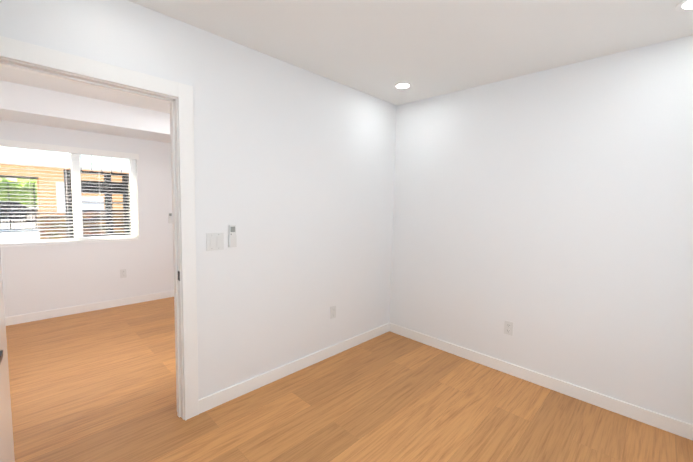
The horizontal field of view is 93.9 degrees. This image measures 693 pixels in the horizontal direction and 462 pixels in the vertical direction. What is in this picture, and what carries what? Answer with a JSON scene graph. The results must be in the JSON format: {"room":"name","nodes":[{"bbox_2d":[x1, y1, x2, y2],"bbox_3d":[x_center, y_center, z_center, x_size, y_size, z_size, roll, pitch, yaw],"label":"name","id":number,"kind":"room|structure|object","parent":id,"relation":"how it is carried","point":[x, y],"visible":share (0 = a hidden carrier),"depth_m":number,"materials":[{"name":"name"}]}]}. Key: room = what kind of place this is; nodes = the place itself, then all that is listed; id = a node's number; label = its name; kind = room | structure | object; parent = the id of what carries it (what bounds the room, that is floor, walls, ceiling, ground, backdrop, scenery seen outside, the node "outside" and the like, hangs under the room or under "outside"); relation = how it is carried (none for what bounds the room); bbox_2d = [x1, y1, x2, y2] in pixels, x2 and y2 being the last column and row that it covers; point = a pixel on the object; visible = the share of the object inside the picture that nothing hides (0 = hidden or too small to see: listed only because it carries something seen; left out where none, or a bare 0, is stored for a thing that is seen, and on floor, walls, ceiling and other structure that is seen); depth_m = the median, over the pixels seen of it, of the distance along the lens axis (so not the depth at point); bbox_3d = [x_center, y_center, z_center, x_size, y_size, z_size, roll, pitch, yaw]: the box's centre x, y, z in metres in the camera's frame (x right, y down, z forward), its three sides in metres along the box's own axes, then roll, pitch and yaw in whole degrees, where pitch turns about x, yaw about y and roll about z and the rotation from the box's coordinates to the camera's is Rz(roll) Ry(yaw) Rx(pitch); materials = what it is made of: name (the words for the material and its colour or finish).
{"room":"empty bedroom","nodes":[
{"label":"empty bedroom","id":0,"kind":"room"},
{"bbox_2d":[0,120,173,316],"bbox_3d":[-2.850,-0.258,4.515,0.140,2.500,5.440,6,7,44],"label":"wall","id":1,"kind":"structure","parent":0,"point":[42,278],"depth_m":4.14,"materials":[{"name":"paint"}]},
{"bbox_2d":[0,148,138,247],"bbox_3d":[-3.390,-0.425,3.926,0.137,1.162,1.460,6,7,44],"label":"window","id":2,"kind":"structure","parent":1,"relation":"in","point":[76,197],"depth_m":4.02,"materials":[{"name":"plastic"}]},
{"bbox_2d":[0,139,138,245],"bbox_3d":[-3.361,-0.432,3.897,0.076,1.150,1.500,6,7,44],"label":"window blinds","id":3,"kind":"object","parent":2,"relation":"attached to","point":[44,147],"visible":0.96,"depth_m":3.87,"materials":[{"name":"white plastic"}]},
{"bbox_2d":[5,290,173,325],"bbox_3d":[-2.821,0.945,4.561,0.015,0.097,5.200,6,7,44],"label":"baseboard","id":4,"kind":"structure","parent":1,"relation":"attached to","point":[12,320],"depth_m":4.07,"materials":[{"name":"paint"}]},
{"bbox_2d":[120,269,126,277],"bbox_3d":[-2.996,0.571,4.348,0.008,0.115,0.070,6,7,44],"label":"outlet","id":5,"kind":"object","parent":1,"relation":"attached to","point":[123,274],"visible":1,"depth_m":4.34,"materials":[{"name":"white plastic"}]},
{"bbox_2d":[168,213,171,222],"bbox_3d":[-2.559,-0.189,4.704,0.022,0.153,0.052,6,7,44],"label":"remote","id":6,"kind":"object","parent":1,"relation":"attached to","point":[169,217],"visible":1,"depth_m":4.69,"materials":[{"name":"white plastic"}]},
{"bbox_2d":[0,0,396,399],"bbox_3d":[-0.720,-0.036,2.428,0.120,2.500,5.200,6,7,44],"label":"wall","id":7,"kind":"structure","parent":0,"point":[294,172],"depth_m":2.44,"materials":[{"name":"paint"}]},
{"bbox_2d":[0,250,14,461],"bbox_3d":[-1.331,0.287,1.181,0.139,2.022,0.807,-3,6,-41],"label":"door","id":8,"kind":"structure","parent":7,"relation":"in","point":[6,443],"depth_m":1.42,"materials":[{"name":"paint"}]},
{"bbox_2d":[0,36,198,420],"bbox_3d":[-1.370,0.187,1.789,0.160,2.134,0.988,6,7,44],"label":"door frame","id":9,"kind":"structure","parent":7,"relation":"attached to","point":[35,59],"depth_m":2.00,"materials":[{"name":"paint"}]},
{"bbox_2d":[206,233,223,250],"bbox_3d":[-0.883,0.071,2.181,0.010,0.117,0.116,6,7,44],"label":"switch plate","id":10,"kind":"object","parent":7,"relation":"attached to","point":[214,241],"visible":1,"depth_m":2.18,"materials":[{"name":"white plastic"}]},
{"bbox_2d":[228,225,236,246],"bbox_3d":[-0.796,0.035,2.257,0.022,0.153,0.052,6,7,44],"label":"remote","id":11,"kind":"object","parent":7,"relation":"attached to","point":[232,238],"visible":1,"depth_m":2.25,"materials":[{"name":"white plastic"}]},
{"bbox_2d":[198,323,388,413],"bbox_3d":[-0.266,1.139,2.919,0.015,0.097,2.088,6,7,44],"label":"baseboard","id":12,"kind":"structure","parent":7,"relation":"attached to","point":[206,403],"depth_m":2.65,"materials":[{"name":"paint"}]},
{"bbox_2d":[330,305,335,318],"bbox_3d":[-0.123,0.760,3.031,0.008,0.115,0.070,6,7,44],"label":"electrical outlet","id":13,"kind":"object","parent":7,"relation":"attached to","point":[332,311],"visible":1,"depth_m":3.02,"materials":[{"name":"white plastic"}]},
{"bbox_2d":[0,0,692,112],"bbox_3d":[-0.784,-1.341,2.410,5.860,0.100,5.440,6,7,44],"label":"ceiling","id":14,"kind":"structure","parent":0,"point":[379,49],"depth_m":2.04,"materials":[{"name":"paint"}]},
{"bbox_2d":[0,80,170,142],"bbox_3d":[-2.541,-1.347,4.142,0.660,0.255,5.200,6,7,44],"label":"soffit","id":15,"kind":"structure","parent":14,"relation":"attached to","point":[20,103],"depth_m":3.48,"materials":[{"name":"paint"}]},
{"bbox_2d":[393,82,411,88],"bbox_3d":[0.504,-1.302,2.906,0.168,0.004,0.168,6,7,44],"label":"recessed light","id":16,"kind":"object","parent":14,"relation":"in","point":[403,85],"visible":1,"depth_m":2.90,"materials":[{"name":"paint"}]},
{"bbox_2d":[675,0,692,11],"bbox_3d":[1.794,-1.168,1.650,0.168,0.004,0.168,6,7,44],"label":"recessed light","id":17,"kind":"object","parent":14,"relation":"in","point":[684,6],"visible":1,"depth_m":1.69,"materials":[{"name":"paint"}]},
{"bbox_2d":[6,297,692,461],"bbox_3d":[-0.842,1.250,2.627,5.860,0.100,5.440,6,7,44],"label":"floor","id":18,"kind":"structure","parent":0,"point":[95,386],"depth_m":2.24,"materials":[{"name":"brown wood"}]},
{"bbox_2d":[389,35,692,424],"bbox_3d":[1.533,-0.008,2.682,2.740,2.500,0.120,6,7,44],"label":"wall","id":19,"kind":"structure","parent":0,"point":[548,213],"depth_m":2.47,"materials":[{"name":"paint"}]},
{"bbox_2d":[504,321,512,335],"bbox_3d":[1.393,0.834,2.783,0.070,0.115,0.008,6,7,44],"label":"electrical outlet","id":20,"kind":"object","parent":19,"relation":"attached to","point":[508,327],"visible":1,"depth_m":2.78,"materials":[{"name":"white plastic"}]},
{"bbox_2d":[389,323,692,440],"bbox_3d":[1.410,1.187,2.785,2.600,0.097,0.013,6,7,44],"label":"baseboard","id":21,"kind":"structure","parent":19,"relation":"attached to","point":[640,414],"depth_m":2.51,"materials":[{"name":"paint"}]},
{"label":"outside","id":22,"kind":"structure","parent":0,"visible":0},
{"bbox_2d":[0,207,39,242],"bbox_3d":[-25.564,-1.275,29.238,66.880,0.200,80.000,6,7,44],"label":"ground","id":23,"kind":"structure","parent":22,"point":[20,232],"depth_m":15.05,"materials":[{"name":"grey concrete"}]},
{"bbox_2d":[0,182,36,228],"bbox_3d":[-17.989,-1.192,14.970,0.060,2.350,5.260,6,7,44],"label":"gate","id":24,"kind":"object","parent":23,"relation":"on","point":[11,188],"depth_m":16.35,"materials":[{"name":"black metal"}]},
{"bbox_2d":[0,202,37,221],"bbox_3d":[-21.973,-1.253,20.462,1.784,1.380,4.450,6,7,44],"label":"car","id":25,"kind":"object","parent":23,"relation":"on","point":[21,215],"depth_m":20.43,"materials":[{"name":"metal"}]},
{"bbox_2d":[0,178,37,206],"bbox_3d":[-23.458,-2.745,23.596,2.905,3.765,3.489,6,7,44],"label":"tree","id":26,"kind":"object","parent":23,"relation":"on","point":[22,197],"depth_m":22.86,"materials":[{"name":"green plant"}]},
{"bbox_2d":[0,161,128,228],"bbox_3d":[-15.207,-1.807,17.587,2.420,3.260,30.000,6,7,44],"label":"building","id":27,"kind":"structure","parent":23,"relation":"on","point":[92,177],"depth_m":16.43,"materials":[{"name":"beige paint"}]},
{"bbox_2d":[38,214,123,240],"bbox_3d":[-3.757,-0.081,12.350,0.300,1.200,11.540,6,7,44],"label":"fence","id":28,"kind":"object","parent":23,"relation":"on","point":[62,219],"depth_m":8.44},
{"bbox_2d":[63,153,131,237],"bbox_3d":[-5.348,-0.422,7.608,0.100,2.600,1.890,6,7,44],"label":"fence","id":29,"kind":"object","parent":23,"relation":"on","point":[108,184],"depth_m":7.37,"materials":[{"name":"black metal"}]}
]}

